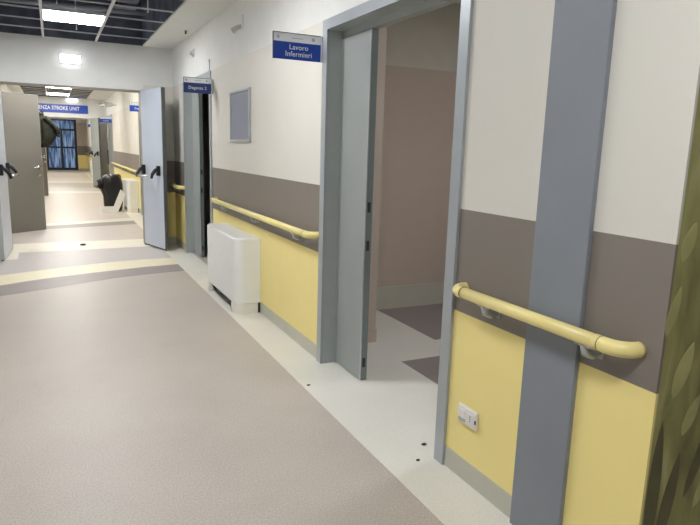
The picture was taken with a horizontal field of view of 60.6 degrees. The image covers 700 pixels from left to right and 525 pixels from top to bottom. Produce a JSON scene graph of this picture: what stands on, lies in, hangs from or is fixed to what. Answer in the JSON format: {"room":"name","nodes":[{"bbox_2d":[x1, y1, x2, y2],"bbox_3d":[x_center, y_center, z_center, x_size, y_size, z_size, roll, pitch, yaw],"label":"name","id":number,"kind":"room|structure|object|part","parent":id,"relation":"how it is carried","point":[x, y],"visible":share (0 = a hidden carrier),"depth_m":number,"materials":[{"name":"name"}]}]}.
{"room":"hospital interior","nodes":[
{"label":"hospital interior","id":0,"kind":"room"},
{"bbox_2d":[4,84,8,91],"bbox_3d":[-8.248,-4.257,14.273,0.100,1.180,1.900,-4,12,-26],"label":"wall","id":1,"kind":"structure","parent":0,"point":[6,88],"depth_m":14.27,"materials":[{"name":"beige paint"}]},
{"bbox_2d":[41,147,48,195],"bbox_3d":[-8.018,-2.704,15.007,0.110,2.090,0.813,10,13,37],"label":"room door","id":2,"kind":"structure","parent":1,"relation":"in","point":[43,150],"depth_m":15.36,"materials":[{"name":"wood"}]},
{"bbox_2d":[39,111,60,147],"bbox_3d":[-7.600,-3.348,15.066,0.555,0.902,0.512,-5,13,-31],"label":"jacket","id":3,"kind":"object","parent":2,"relation":"hanging from","point":[48,129],"visible":0.73,"depth_m":14.88,"materials":[{"name":"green fabric"}]},
{"bbox_2d":[6,84,115,99],"bbox_3d":[-8.874,-5.072,18.394,2.460,0.055,24.000,-4,12,-26],"label":"ceiling","id":4,"kind":"structure","parent":0,"point":[30,87],"depth_m":16.28,"materials":[{"name":"tile"}]},
{"bbox_2d":[20,85,91,98],"bbox_3d":[-6.294,-3.953,12.923,1.636,0.042,11.700,-4,12,-26],"label":"grid","id":5,"kind":"object","parent":4,"relation":"attached to","point":[69,93],"visible":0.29,"depth_m":16.26,"materials":[{"name":"grey metal"}]},
{"bbox_2d":[47,92,68,95],"bbox_3d":[-8.219,-4.750,16.856,0.594,0.039,0.584,-4,12,-26],"label":"panel light","id":6,"kind":"object","parent":5,"relation":"attached to","point":[55,93],"visible":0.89,"depth_m":16.66,"materials":[{"name":"white plastic"}]},
{"bbox_2d":[20,86,107,175],"bbox_3d":[-8.807,-3.973,18.396,2.460,3.300,0.150,-4,12,-26],"label":"wall","id":7,"kind":"structure","parent":0,"point":[94,110],"depth_m":18.52,"materials":[{"name":"white paint"}]},
{"bbox_2d":[38,103,87,113],"bbox_3d":[-8.864,-4.662,18.127,1.720,0.250,0.022,-4,12,-26],"label":"header sign","id":8,"kind":"object","parent":7,"relation":"attached to","point":[56,108],"visible":0.77,"depth_m":18.19,"materials":[{"name":"blue plastic"}]},
{"bbox_2d":[48,117,93,186],"bbox_3d":[-8.863,-3.392,18.487,1.697,2.121,0.170,-4,12,-26],"label":"trim","id":9,"kind":"structure","parent":7,"relation":"attached to","point":[48,117],"depth_m":18.49,"materials":[{"name":"grey metal"}]},
{"bbox_2d":[66,98,77,101],"bbox_3d":[-8.468,-4.944,18.250,0.322,0.092,0.055,-4,12,-26],"label":"emergency light","id":10,"kind":"object","parent":7,"relation":"attached to","point":[67,99],"visible":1,"depth_m":18.23,"materials":[{"name":"white plastic"}]},
{"bbox_2d":[89,118,101,187],"bbox_3d":[-7.883,-3.367,18.474,0.188,2.126,0.702,-7,14,-40],"label":"door leaf","id":11,"kind":"structure","parent":7,"relation":"in","point":[95,153],"depth_m":18.43,"materials":[{"name":"grey laminate"}]},
{"bbox_2d":[49,118,85,168],"bbox_3d":[-14.257,-6.183,29.227,2.560,3.300,0.200,-4,12,-26],"label":"wall","id":12,"kind":"structure","parent":0,"point":[77,121],"depth_m":29.42,"materials":[{"name":"white paint"}]},
{"bbox_2d":[46,119,78,169],"bbox_3d":[-14.093,-5.752,29.289,1.380,2.440,0.070,-4,12,-26],"label":"window","id":13,"kind":"structure","parent":12,"relation":"in","point":[62,154],"depth_m":29.33,"materials":[{"name":"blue glass"}]},
{"bbox_3d":[-14.399,-5.115,29.266,0.568,0.948,0.008,-4,12,-26],"label":"pane","id":14,"kind":"part","parent":13,"relation":"part of","materials":[{"name":"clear glass"}]},
{"bbox_3d":[-14.371,-6.029,29.093,0.568,0.768,0.008,-4,12,-26],"label":"pane","id":15,"kind":"part","parent":13,"relation":"part of","materials":[{"name":"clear glass"}]},
{"bbox_3d":[-14.073,-6.704,29.104,1.188,0.388,0.008,-4,12,-26],"label":"pane","id":16,"kind":"part","parent":13,"relation":"part of","materials":[{"name":"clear glass"}]},
{"bbox_3d":[-13.796,-6.064,29.372,0.528,0.768,0.008,-4,12,-26],"label":"pane","id":17,"kind":"part","parent":13,"relation":"part of","materials":[{"name":"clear glass"}]},
{"bbox_3d":[-13.824,-5.151,29.545,0.528,0.948,0.008,-4,12,-26],"label":"pane","id":18,"kind":"part","parent":13,"relation":"part of","materials":[{"name":"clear glass"}]},
{"bbox_2d":[76,123,86,145],"bbox_3d":[-13.256,-6.314,29.580,0.420,1.115,0.010,-4,12,-26],"label":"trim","id":19,"kind":"structure","parent":12,"relation":"attached to","point":[81,127],"depth_m":29.57,"materials":[{"name":"beige paint"}]},
{"bbox_2d":[77,146,86,154],"bbox_3d":[-13.279,-5.549,29.725,0.420,0.443,0.010,-4,12,-26],"label":"trim","id":20,"kind":"structure","parent":12,"relation":"attached to","point":[82,150],"depth_m":29.72,"materials":[{"name":"brown paint"}]},
{"bbox_2d":[78,155,87,168],"bbox_3d":[-13.295,-5.011,29.826,0.420,0.652,0.010,-4,12,-26],"label":"trim","id":21,"kind":"structure","parent":12,"relation":"attached to","point":[82,159],"depth_m":29.82,"materials":[{"name":"yellow paint"}]},
{"bbox_2d":[47,170,92,180],"bbox_3d":[-12.390,-3.716,25.380,2.285,0.011,9.100,-4,12,-26],"label":"floor","id":22,"kind":"structure","parent":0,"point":[53,175],"depth_m":24.68,"materials":[{"name":"plastic"}]},
{"bbox_2d":[48,183,100,191],"bbox_3d":[-9.101,-2.369,18.775,2.285,0.011,4.100,-4,12,-26],"label":"floor","id":23,"kind":"structure","parent":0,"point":[52,187],"depth_m":18.68,"materials":[{"name":"plastic"}]},
{"bbox_2d":[0,0,172,89],"bbox_3d":[-3.714,-2.879,7.699,2.760,1.180,0.150,-4,12,-26],"label":"wall","id":24,"kind":"structure","parent":0,"point":[24,58],"depth_m":7.76,"materials":[{"name":"white paint"}]},
{"bbox_2d":[0,86,18,260],"bbox_3d":[-4.152,-1.133,7.241,0.188,2.126,0.836,-3,12,-23],"label":"door leaf","id":25,"kind":"structure","parent":24,"relation":"in","point":[6,245],"depth_m":7.29,"materials":[{"name":"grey metal"}]},
{"bbox_2d":[59,54,80,64],"bbox_3d":[-3.592,-2.613,7.697,0.252,0.117,0.055,-4,12,-26],"label":"emergency light","id":26,"kind":"object","parent":24,"relation":"attached to","point":[64,58],"visible":1,"depth_m":7.68,"materials":[{"name":"white plastic"}]},
{"bbox_2d":[0,0,145,15],"bbox_3d":[-3.338,-3.095,7.230,1.659,0.070,0.093,-2,11,-21],"label":"pipe","id":27,"kind":"object","parent":24,"relation":"attached to","point":[86,7],"visible":0.76,"depth_m":7.24,"materials":[{"name":"metal"}]},
{"bbox_2d":[0,81,146,244],"bbox_3d":[-3.666,-1.265,8.052,1.697,2.121,0.170,-4,12,-26],"label":"trim","id":28,"kind":"structure","parent":24,"relation":"attached to","point":[1,82],"depth_m":8.00,"materials":[{"name":"grey metal"}]},
{"bbox_2d":[136,87,168,250],"bbox_3d":[-2.696,-1.245,8.066,0.188,2.126,0.664,-8,14,-41],"label":"door leaf","id":29,"kind":"structure","parent":24,"relation":"in","point":[153,168],"depth_m":8.04,"materials":[{"name":"blue metal"}]},
{"bbox_2d":[141,0,184,43],"bbox_3d":[-0.178,-2.152,2.794,0.012,0.580,11.850,-4,12,-26],"label":"ceiling","id":30,"kind":"structure","parent":24,"relation":"attached to","point":[168,5],"depth_m":7.00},
{"bbox_2d":[86,92,138,124],"bbox_3d":[-8.593,-4.436,20.878,0.140,3.300,20.700,-4,12,-26],"label":"wall","id":31,"kind":"structure","parent":0,"point":[121,100],"depth_m":14.90,"materials":[{"name":"white paint"}]},
{"bbox_2d":[86,125,90,146],"bbox_3d":[-10.405,-5.186,24.343,0.010,1.010,12.140,-4,12,-26],"label":"trim","id":32,"kind":"structure","parent":31,"relation":"attached to","point":[88,130],"depth_m":27.88,"materials":[{"name":"beige paint"}]},
{"bbox_2d":[87,155,91,169],"bbox_3d":[-10.442,-3.938,24.578,0.010,0.644,12.140,-4,12,-26],"label":"trim","id":33,"kind":"structure","parent":31,"relation":"attached to","point":[89,159],"depth_m":28.65,"materials":[{"name":"yellow paint"}]},
{"bbox_2d":[100,117,111,122],"bbox_3d":[-6.762,-3.955,16.608,0.328,0.155,0.028,-4,12,-26],"label":"hanging sign","id":34,"kind":"object","parent":31,"relation":"attached to","point":[102,119],"visible":1,"depth_m":16.60,"materials":[{"name":"plastic"}]},
{"bbox_3d":[-6.768,-3.927,16.605,0.308,0.102,0.001,-4,12,-26],"label":"blue panel","id":35,"kind":"part","parent":34,"relation":"part of","materials":[{"name":"blue plastic"}]},
{"bbox_2d":[106,116,108,149],"bbox_3d":[-7.465,-3.982,18.438,0.010,1.010,0.950,-4,12,-26],"label":"trim","id":36,"kind":"structure","parent":31,"relation":"attached to","point":[106,116],"depth_m":18.53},
{"bbox_2d":[99,102,115,106],"bbox_3d":[-6.225,-4.049,15.380,0.422,0.126,0.144,-4,12,-26],"label":"wall lamp","id":37,"kind":"object","parent":31,"relation":"attached to","point":[103,102],"visible":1,"depth_m":15.37,"materials":[{"name":"white plastic"}]},
{"bbox_2d":[107,114,113,173],"bbox_3d":[-6.910,-3.190,17.541,0.165,2.190,1.400,-4,12,-26],"label":"door frame","id":38,"kind":"structure","parent":31,"relation":"attached to","point":[110,128],"depth_m":18.03,"materials":[{"name":"grey metal"}]},
{"bbox_2d":[111,162,136,172],"bbox_3d":[-5.453,-2.282,14.393,0.094,0.102,5.452,-4,12,-26],"label":"handrail","id":39,"kind":"object","parent":31,"relation":"attached to","point":[113,163],"visible":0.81,"depth_m":13.89,"materials":[{"name":"beige plastic"}]},
{"bbox_2d":[112,107,138,154],"bbox_3d":[-5.381,-3.129,14.255,0.010,1.010,5.750,-4,12,-26],"label":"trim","id":40,"kind":"structure","parent":31,"relation":"attached to","point":[124,121],"depth_m":13.79,"materials":[{"name":"white paint"}]},
{"bbox_2d":[114,151,139,175],"bbox_3d":[-5.403,-2.416,14.390,0.010,0.443,5.750,-4,12,-26],"label":"trim","id":41,"kind":"structure","parent":31,"relation":"attached to","point":[128,160],"depth_m":13.87,"materials":[{"name":"grey paint"}]},
{"bbox_2d":[114,167,140,208],"bbox_3d":[-5.419,-1.882,14.491,0.010,0.644,5.750,-4,12,-26],"label":"trim","id":42,"kind":"structure","parent":31,"relation":"attached to","point":[124,174],"depth_m":13.85,"materials":[{"name":"yellow paint"}]},
{"bbox_2d":[82,170,142,228],"bbox_3d":[-7.940,-2.436,19.311,0.275,0.011,24.150,-4,12,-26],"label":"trim","id":43,"kind":"structure","parent":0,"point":[137,217],"depth_m":11.79,"materials":[{"name":"white plastic"}]},
{"bbox_2d":[90,161,92,178],"bbox_3d":[-10.187,-3.693,23.813,0.222,0.657,1.000,-4,12,-26],"label":"coil","id":44,"kind":"object","parent":43,"relation":"on","point":[91,169],"visible":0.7,"depth_m":23.41,"materials":[{"name":"white plastic"}]},
{"bbox_2d":[122,178,138,212],"bbox_3d":[-4.650,-1.427,12.695,0.222,0.657,0.950,-4,12,-26],"label":"coil","id":45,"kind":"object","parent":43,"relation":"on","point":[130,185],"visible":0.99,"depth_m":12.30,"materials":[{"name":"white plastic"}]},
{"bbox_2d":[143,0,236,48],"bbox_3d":[-0.018,-1.868,2.932,0.388,0.020,11.850,-4,12,-26],"label":"ceiling","id":46,"kind":"structure","parent":0,"point":[191,15],"depth_m":6.34,"materials":[{"name":"white paint"}]},
{"bbox_2d":[202,94,209,243],"bbox_3d":[-1.585,-1.935,8.753,1.600,3.300,0.100,-4,12,-26],"label":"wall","id":47,"kind":"structure","parent":0,"point":[205,97],"depth_m":8.56,"materials":[{"name":"black"}]},
{"bbox_2d":[0,244,443,524],"bbox_3d":[-5.227,-1.376,14.377,5.900,0.100,36.400,-4,12,-26],"label":"floor","id":48,"kind":"structure","parent":0,"point":[139,399],"depth_m":3.06,"materials":[{"name":"plastic"}]},
{"bbox_2d":[48,181,92,182],"bbox_3d":[-10.197,-2.818,20.977,2.285,0.011,0.900,-4,12,-26],"label":"trim","id":49,"kind":"structure","parent":48,"relation":"on","point":[48,181],"depth_m":21.07,"materials":[{"name":"white plastic"}]},
{"bbox_2d":[48,191,101,192],"bbox_3d":[-8.092,-1.957,16.750,2.313,0.011,0.599,-4,12,-28],"label":"trim","id":50,"kind":"structure","parent":48,"relation":"on","point":[60,191],"depth_m":17.02,"materials":[{"name":"white plastic"}]},
{"bbox_2d":[12,224,142,243],"bbox_3d":[-4.415,-0.451,9.366,2.285,0.011,1.870,-4,12,-26],"label":"trim","id":51,"kind":"structure","parent":48,"relation":"on","point":[129,231],"depth_m":9.25,"materials":[{"name":"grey plastic"}]},
{"bbox_2d":[5,239,149,259],"bbox_3d":[-3.888,-0.172,7.971,2.585,0.011,1.270,-4,12,-26],"label":"trim","id":52,"kind":"structure","parent":48,"relation":"on","point":[55,246],"depth_m":8.25,"materials":[{"name":"white plastic"}]},
{"bbox_2d":[0,246,170,275],"bbox_3d":[-3.432,0.015,7.055,2.585,0.011,1.930,-4,12,-26],"label":"trim","id":53,"kind":"structure","parent":48,"relation":"on","point":[26,261],"depth_m":7.43,"materials":[{"name":"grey plastic"}]},
{"bbox_2d":[44,193,129,222],"bbox_3d":[-6.415,-1.270,13.382,2.285,0.011,7.150,-4,12,-26],"label":"trim","id":54,"kind":"structure","parent":48,"relation":"on","point":[59,207],"depth_m":12.78,"materials":[{"name":"plastic"}]},
{"bbox_2d":[97,173,122,210],"bbox_3d":[-5.009,-1.468,12.542,0.471,0.775,0.407,1,11,-3],"label":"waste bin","id":55,"kind":"object","parent":54,"relation":"on","point":[110,185],"visible":0.81,"depth_m":12.40,"materials":[{"name":"black plastic"}]},
{"bbox_2d":[102,189,125,212],"bbox_3d":[-4.840,-1.262,12.288,0.470,0.470,0.020,-4,12,-26],"label":"panel","id":56,"kind":"object","parent":54,"relation":"on","point":[105,209],"visible":1,"depth_m":12.31,"materials":[{"name":"white plastic"}]},
{"bbox_2d":[0,258,176,284],"bbox_3d":[-3.183,0.135,6.456,0.638,0.011,2.961,11,14,40],"label":"trim","id":57,"kind":"structure","parent":48,"relation":"on","point":[119,265],"depth_m":6.74,"materials":[{"name":"beige plastic"}]},
{"bbox_2d":[46,218,133,225],"bbox_3d":[-4.921,-0.673,10.458,0.419,0.011,2.548,11,14,41],"label":"trim","id":58,"kind":"structure","parent":48,"relation":"on","point":[121,219],"depth_m":10.79,"materials":[{"name":"white plastic"}]},
{"bbox_2d":[46,221,136,228],"bbox_3d":[-4.771,-0.603,10.111,2.507,0.011,0.478,-8,15,-42],"label":"trim","id":59,"kind":"structure","parent":48,"relation":"on","point":[119,222],"depth_m":10.38,"materials":[{"name":"grey plastic"}]},
{"bbox_2d":[0,264,184,295],"bbox_3d":[-2.976,0.221,6.038,0.599,0.011,2.996,10,14,39],"label":"trim","id":60,"kind":"structure","parent":48,"relation":"on","point":[48,283],"depth_m":6.28,"materials":[{"name":"grey plastic"}]},
{"bbox_2d":[164,243,511,524],"bbox_3d":[-0.029,0.794,3.469,0.315,0.011,11.850,-4,12,-26],"label":"trim","id":61,"kind":"structure","parent":48,"relation":"on","point":[397,446],"depth_m":3.15,"materials":[{"name":"plastic"}]},
{"bbox_2d":[207,223,260,313],"bbox_3d":[-1.107,0.024,5.580,0.222,0.657,1.090,-4,12,-26],"label":"radiator","id":62,"kind":"object","parent":61,"relation":"on","point":[234,254],"visible":1,"depth_m":5.16,"materials":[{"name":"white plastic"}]},
{"bbox_2d":[213,285,230,302],"bbox_3d":[-1.113,0.285,5.630,0.157,0.064,0.818,-4,12,-26],"label":"grille","id":63,"kind":"object","parent":62,"relation":"attached to","point":[214,288],"depth_m":5.69,"materials":[{"name":"black plastic"}]},
{"bbox_2d":[329,305,440,445],"bbox_3d":[1.448,0.718,4.104,2.900,0.011,3.500,-4,12,-26],"label":"trim","id":64,"kind":"structure","parent":48,"relation":"on","point":[402,390],"depth_m":3.83,"materials":[{"name":"plastic"}]},
{"bbox_2d":[402,356,439,383],"bbox_3d":[1.935,0.818,3.651,2.430,0.012,2.240,-4,12,-26],"label":"trim","id":65,"kind":"structure","parent":64,"relation":"on","point":[428,367],"depth_m":4.03,"materials":[{"name":"grey plastic"}]},
{"bbox_2d":[172,0,368,86],"bbox_3d":[-1.442,-1.509,6.516,0.140,3.300,9.117,-4,12,-26],"label":"wall","id":66,"kind":"structure","parent":0,"point":[261,17],"depth_m":5.21,"materials":[{"name":"white paint"}]},
{"bbox_2d":[129,102,138,111],"bbox_3d":[-3.605,-2.662,10.267,0.328,0.155,0.028,-4,12,-26],"label":"hanging sign","id":67,"kind":"object","parent":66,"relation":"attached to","point":[134,106],"visible":0.51,"depth_m":10.23,"materials":[{"name":"plastic"}]},
{"bbox_3d":[-3.611,-2.635,10.264,0.308,0.102,0.001,-4,12,-26],"label":"blue panel","id":68,"kind":"part","parent":67,"relation":"part of","materials":[{"name":"blue plastic"}]},
{"bbox_2d":[169,183,184,190],"bbox_3d":[-2.381,-1.024,8.224,0.094,0.102,0.742,-4,12,-26],"label":"handrail","id":69,"kind":"object","parent":66,"relation":"attached to","point":[173,185],"visible":1,"depth_m":8.09,"materials":[{"name":"yellow plastic"}]},
{"bbox_2d":[173,83,183,161],"bbox_3d":[-2.303,-1.869,8.073,0.010,1.010,0.775,-4,12,-26],"label":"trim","id":70,"kind":"structure","parent":66,"relation":"attached to","point":[177,90],"depth_m":8.09,"materials":[{"name":"white paint"}]},
{"bbox_2d":[174,161,184,195],"bbox_3d":[-2.324,-1.156,8.208,0.010,0.443,0.775,-4,12,-26],"label":"trim","id":71,"kind":"structure","parent":66,"relation":"attached to","point":[179,166],"depth_m":8.21,"materials":[{"name":"paint"}]},
{"bbox_2d":[175,192,185,243],"bbox_3d":[-2.340,-0.622,8.309,0.010,0.644,0.775,-4,12,-26],"label":"trim","id":72,"kind":"structure","parent":66,"relation":"attached to","point":[179,199],"depth_m":8.33,"materials":[{"name":"yellow paint"}]},
{"bbox_2d":[176,237,185,250],"bbox_3d":[-2.352,-0.257,8.377,0.012,0.098,0.775,-4,12,-26],"label":"trim","id":73,"kind":"structure","parent":66,"relation":"attached to","point":[179,242],"depth_m":8.38,"materials":[{"name":"plastic"}]},
{"bbox_2d":[182,71,212,256],"bbox_3d":[-1.764,-1.084,7.207,0.165,2.190,1.510,-4,12,-26],"label":"door frame","id":74,"kind":"structure","parent":66,"relation":"attached to","point":[192,102],"depth_m":7.68,"materials":[{"name":"grey metal"}]},
{"bbox_2d":[183,77,212,93],"bbox_3d":[-1.576,-1.837,6.222,0.302,0.155,0.028,-4,12,-26],"label":"hanging sign","id":75,"kind":"object","parent":66,"relation":"attached to","point":[190,84],"visible":1,"depth_m":6.22,"materials":[{"name":"plastic"}]},
{"bbox_3d":[-1.582,-1.810,6.219,0.282,0.102,0.001,-4,12,-26],"label":"blue panel","id":76,"kind":"part","parent":75,"relation":"part of","materials":[{"name":"blue plastic"}]},
{"bbox_2d":[231,15,243,32],"bbox_3d":[-0.981,-2.085,5.248,0.127,0.150,0.055,5,11,15],"label":"wall sensor","id":77,"kind":"object","parent":66,"relation":"attached to","point":[234,29],"visible":1,"depth_m":5.23,"materials":[{"name":"white plastic"}]},
{"bbox_3d":[-0.937,-2.099,5.221,0.018,0.110,0.030,-4,12,-26],"label":"plate","id":78,"kind":"part","parent":77,"relation":"part of","materials":[{"name":"white plastic"}]},
{"bbox_2d":[229,87,250,141],"bbox_3d":[-0.998,-1.324,5.422,0.018,0.460,0.640,-4,12,-26],"label":"notice board","id":79,"kind":"object","parent":66,"relation":"attached to","point":[239,100],"visible":1,"depth_m":5.39,"materials":[{"name":"fabric"}]},
{"bbox_2d":[210,197,318,239],"bbox_3d":[-0.846,-0.396,5.142,0.094,0.102,2.782,-4,12,-26],"label":"handrail","id":80,"kind":"object","parent":66,"relation":"attached to","point":[294,231],"visible":1,"depth_m":4.59,"materials":[{"name":"yellow plastic"}]},
{"bbox_2d":[213,208,317,344],"bbox_3d":[-0.855,-0.014,5.326,0.010,0.644,2.991,-4,12,-26],"label":"trim","id":81,"kind":"structure","parent":66,"relation":"attached to","point":[289,269],"depth_m":4.55,"materials":[{"name":"yellow paint"}]},
{"bbox_2d":[212,167,319,251],"bbox_3d":[-0.839,-0.548,5.225,0.010,0.443,2.991,-4,12,-26],"label":"trim","id":82,"kind":"structure","parent":66,"relation":"attached to","point":[293,203],"depth_m":4.75,"materials":[{"name":"grey paint"}]},
{"bbox_2d":[211,21,322,184],"bbox_3d":[-0.818,-1.261,5.090,0.010,1.010,2.991,-4,12,-26],"label":"trim","id":83,"kind":"structure","parent":66,"relation":"attached to","point":[286,94],"depth_m":4.63,"materials":[{"name":"white paint"}]},
{"bbox_2d":[260,302,316,357],"bbox_3d":[-0.867,0.351,5.394,0.012,0.098,2.991,-4,12,-26],"label":"trim","id":84,"kind":"structure","parent":66,"relation":"attached to","point":[308,345],"depth_m":4.56,"materials":[{"name":"plastic"}]},
{"bbox_2d":[272,31,322,62],"bbox_3d":[-0.316,-1.316,3.663,0.328,0.155,0.028,-4,12,-26],"label":"hanging sign","id":85,"kind":"object","parent":66,"relation":"attached to","point":[285,45],"visible":1,"depth_m":3.65,"materials":[{"name":"plastic"}]},
{"bbox_3d":[-0.322,-1.289,3.660,0.308,0.102,0.001,-4,12,-26],"label":"blue panel","id":86,"kind":"part","parent":85,"relation":"part of","materials":[{"name":"blue plastic"}]},
{"bbox_2d":[316,0,473,464],"bbox_3d":[0.203,-0.278,3.257,0.165,2.190,1.492,-4,12,-26],"label":"door frame","id":87,"kind":"structure","parent":66,"relation":"attached to","point":[351,36],"depth_m":3.63,"materials":[{"name":"grey metal"}]},
{"bbox_3d":[0.106,-0.100,3.590,0.020,0.060,0.002,-4,12,-26],"label":"strike plate","id":88,"kind":"part","parent":87,"relation":"part of","materials":[{"name":"metal"}]},
{"bbox_3d":[0.113,-0.326,3.547,0.020,0.060,0.002,-4,12,-26],"label":"strike plate","id":89,"kind":"part","parent":87,"relation":"part of","materials":[{"name":"metal"}]},
{"bbox_2d":[368,26,386,329],"bbox_3d":[-0.124,-1.085,4.481,0.405,3.300,0.810,-4,12,-26],"label":"wall","id":90,"kind":"structure","parent":0,"point":[382,31],"depth_m":4.27,"materials":[{"name":"grey paint"}]},
{"bbox_2d":[368,329,376,342],"bbox_3d":[0.012,0.560,4.420,0.413,0.100,0.008,-4,12,-26],"label":"baseboard","id":91,"kind":"structure","parent":90,"relation":"attached to","point":[372,333],"depth_m":4.49,"materials":[{"name":"grey"}]},
{"bbox_2d":[377,3,460,287],"bbox_3d":[0.797,-1.236,5.426,2.900,3.300,0.100,-4,12,-26],"label":"wall","id":92,"kind":"structure","parent":0,"point":[419,104],"depth_m":5.31,"materials":[{"name":"beige paint"}]},
{"bbox_2d":[376,282,443,309],"bbox_3d":[0.903,0.287,5.723,2.420,0.205,0.015,-4,12,-26],"label":"baseboard","id":93,"kind":"structure","parent":92,"relation":"attached to","point":[390,297],"depth_m":5.54,"materials":[{"name":"plastic"}]},
{"bbox_2d":[379,303,442,339],"bbox_3d":[1.322,0.463,5.431,1.940,0.012,0.920,-4,12,-26],"label":"trim","id":94,"kind":"structure","parent":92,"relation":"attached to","point":[426,319],"depth_m":5.21,"materials":[{"name":"grey plastic"}]},
{"bbox_2d":[641,86,699,524],"bbox_3d":[2.273,-0.600,2.296,3.048,3.300,0.101,-4,12,-26],"label":"wall","id":95,"kind":"structure","parent":0,"point":[672,495],"depth_m":1.80,"materials":[{"name":"green paint"}]},
{"bbox_3d":[-5.105,-4.707,13.702,5.900,0.100,36.300,-4,12,-26],"label":"ceiling","id":96,"kind":"structure","parent":0,"visible":0},
{"bbox_2d":[56,0,148,29],"bbox_3d":[-3.060,-2.924,6.425,0.930,0.580,2.022,-8,15,-43],"label":"rods","id":97,"kind":"object","parent":96,"relation":"hanging from","point":[56,0],"visible":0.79,"depth_m":6.07,"materials":[{"name":"grey metal"}]},
{"bbox_2d":[0,0,185,41],"bbox_3d":[-1.002,-1.816,2.452,1.780,0.042,11.850,-4,12,-26],"label":"grid","id":98,"kind":"object","parent":97,"relation":"hanging from","point":[112,3],"visible":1,"depth_m":6.33,"materials":[{"name":"grey metal"}]},
{"bbox_2d":[42,6,105,25],"bbox_3d":[-2.932,-2.607,6.355,0.594,0.039,0.584,-4,12,-26],"label":"panel light","id":99,"kind":"object","parent":98,"relation":"attached to","point":[50,15],"visible":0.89,"depth_m":6.27,"materials":[{"name":"white plastic"}]},
{"bbox_2d":[108,0,139,10],"bbox_3d":[-2.585,-3.129,6.830,0.340,0.300,0.820,-4,12,-26],"label":"panels","id":100,"kind":"object","parent":96,"relation":"attached to","point":[118,1],"visible":0.65,"depth_m":6.92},
{"bbox_3d":[-2.714,-1.323,8.514,0.425,2.120,0.150,-4,12,-26],"label":"wall","id":101,"kind":"structure","parent":0,"visible":0},
{"bbox_2d":[143,85,173,160],"bbox_3d":[-2.650,-1.929,8.333,0.400,1.010,0.008,-4,12,-26],"label":"trim","id":102,"kind":"structure","parent":101,"relation":"attached to","point":[168,90],"depth_m":8.38,"materials":[{"name":"white paint"}]},
{"bbox_2d":[167,161,174,191],"bbox_3d":[-2.671,-1.215,8.467,0.400,0.443,0.008,-4,12,-26],"label":"trim","id":103,"kind":"structure","parent":101,"relation":"attached to","point":[170,164],"depth_m":8.52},
{"bbox_2d":[168,192,175,236],"bbox_3d":[-2.687,-0.681,8.568,0.400,0.644,0.008,-4,12,-26],"label":"trim","id":104,"kind":"structure","parent":101,"relation":"attached to","point":[171,195],"depth_m":8.62,"materials":[{"name":"paint"}]},
{"bbox_2d":[169,237,175,243],"bbox_3d":[-2.698,-0.317,8.637,0.400,0.098,0.008,-4,12,-26],"label":"trim","id":105,"kind":"structure","parent":101,"relation":"attached to","point":[171,239],"depth_m":8.69,"materials":[{"name":"plastic"}]},
{"bbox_3d":[0.774,-0.602,2.067,0.140,3.300,0.988,-4,12,-26],"label":"wall","id":106,"kind":"structure","parent":0,"visible":0},
{"bbox_2d":[458,403,478,430],"bbox_3d":[0.504,0.662,2.575,0.022,0.078,0.125,-4,12,-26],"label":"wall socket","id":107,"kind":"object","parent":106,"relation":"attached to","point":[466,415],"visible":1,"depth_m":2.56,"materials":[{"name":"white plastic"}]},
{"bbox_2d":[444,445,511,517],"bbox_3d":[0.661,0.976,2.327,0.012,0.098,1.003,-4,12,-26],"label":"trim","id":108,"kind":"structure","parent":106,"relation":"attached to","point":[472,476],"depth_m":2.54,"materials":[{"name":"plastic"}]},
{"bbox_2d":[452,282,645,359],"bbox_3d":[0.641,0.212,2.156,0.094,0.102,0.902,-4,12,-26],"label":"handrail","id":109,"kind":"object","parent":106,"relation":"attached to","point":[593,346],"visible":1,"depth_m":1.97,"materials":[{"name":"yellow plastic"}]},
{"bbox_2d":[446,309,658,524],"bbox_3d":[0.673,0.611,2.259,0.010,0.644,1.003,-4,12,-26],"label":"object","id":110,"kind":"structure","parent":106,"relation":"attached to","point":[614,418],"depth_m":2.05,"materials":[{"name":"yellow paint"}]},
{"bbox_2d":[510,0,617,524],"bbox_3d":[0.727,-0.285,1.999,0.020,2.700,0.242,-4,12,-26],"label":"trim","id":111,"kind":"structure","parent":106,"relation":"attached to","point":[583,30],"depth_m":2.03,"materials":[{"name":"grey metal"}]},
{"bbox_2d":[454,209,677,393],"bbox_3d":[0.689,0.078,2.158,0.010,0.443,1.003,-4,12,-26],"label":"trim","id":112,"kind":"structure","parent":106,"relation":"attached to","point":[630,285],"depth_m":1.91,"materials":[{"name":"paint"}]},
{"bbox_2d":[461,0,699,244],"bbox_3d":[0.710,-0.636,2.023,0.010,1.010,1.003,-4,12,-26],"label":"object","id":113,"kind":"structure","parent":106,"relation":"attached to","point":[654,79],"depth_m":1.84,"materials":[{"name":"white paint"}]},
{"bbox_3d":[-3.716,-3.518,10.946,0.140,1.130,1.400,-4,12,-26],"label":"wall","id":114,"kind":"structure","parent":0,"visible":0},
{"bbox_2d":[138,112,142,214],"bbox_3d":[-3.775,-1.907,11.245,0.165,2.190,1.400,-4,12,-26],"label":"door frame","id":115,"kind":"structure","parent":114,"relation":"attached to","point":[138,112],"depth_m":11.78,"materials":[{"name":"grey metal"}]},
{"bbox_3d":[-5.508,-3.135,8.769,0.100,1.180,1.100,-4,12,-26],"label":"wall","id":116,"kind":"structure","parent":0,"visible":0},
{"bbox_2d":[1,91,45,232],"bbox_3d":[-5.044,-1.488,9.044,0.110,2.090,0.911,7,12,25],"label":"room door","id":117,"kind":"structure","parent":116,"relation":"in","point":[21,122],"depth_m":9.18,"materials":[{"name":"wood"}]}
]}

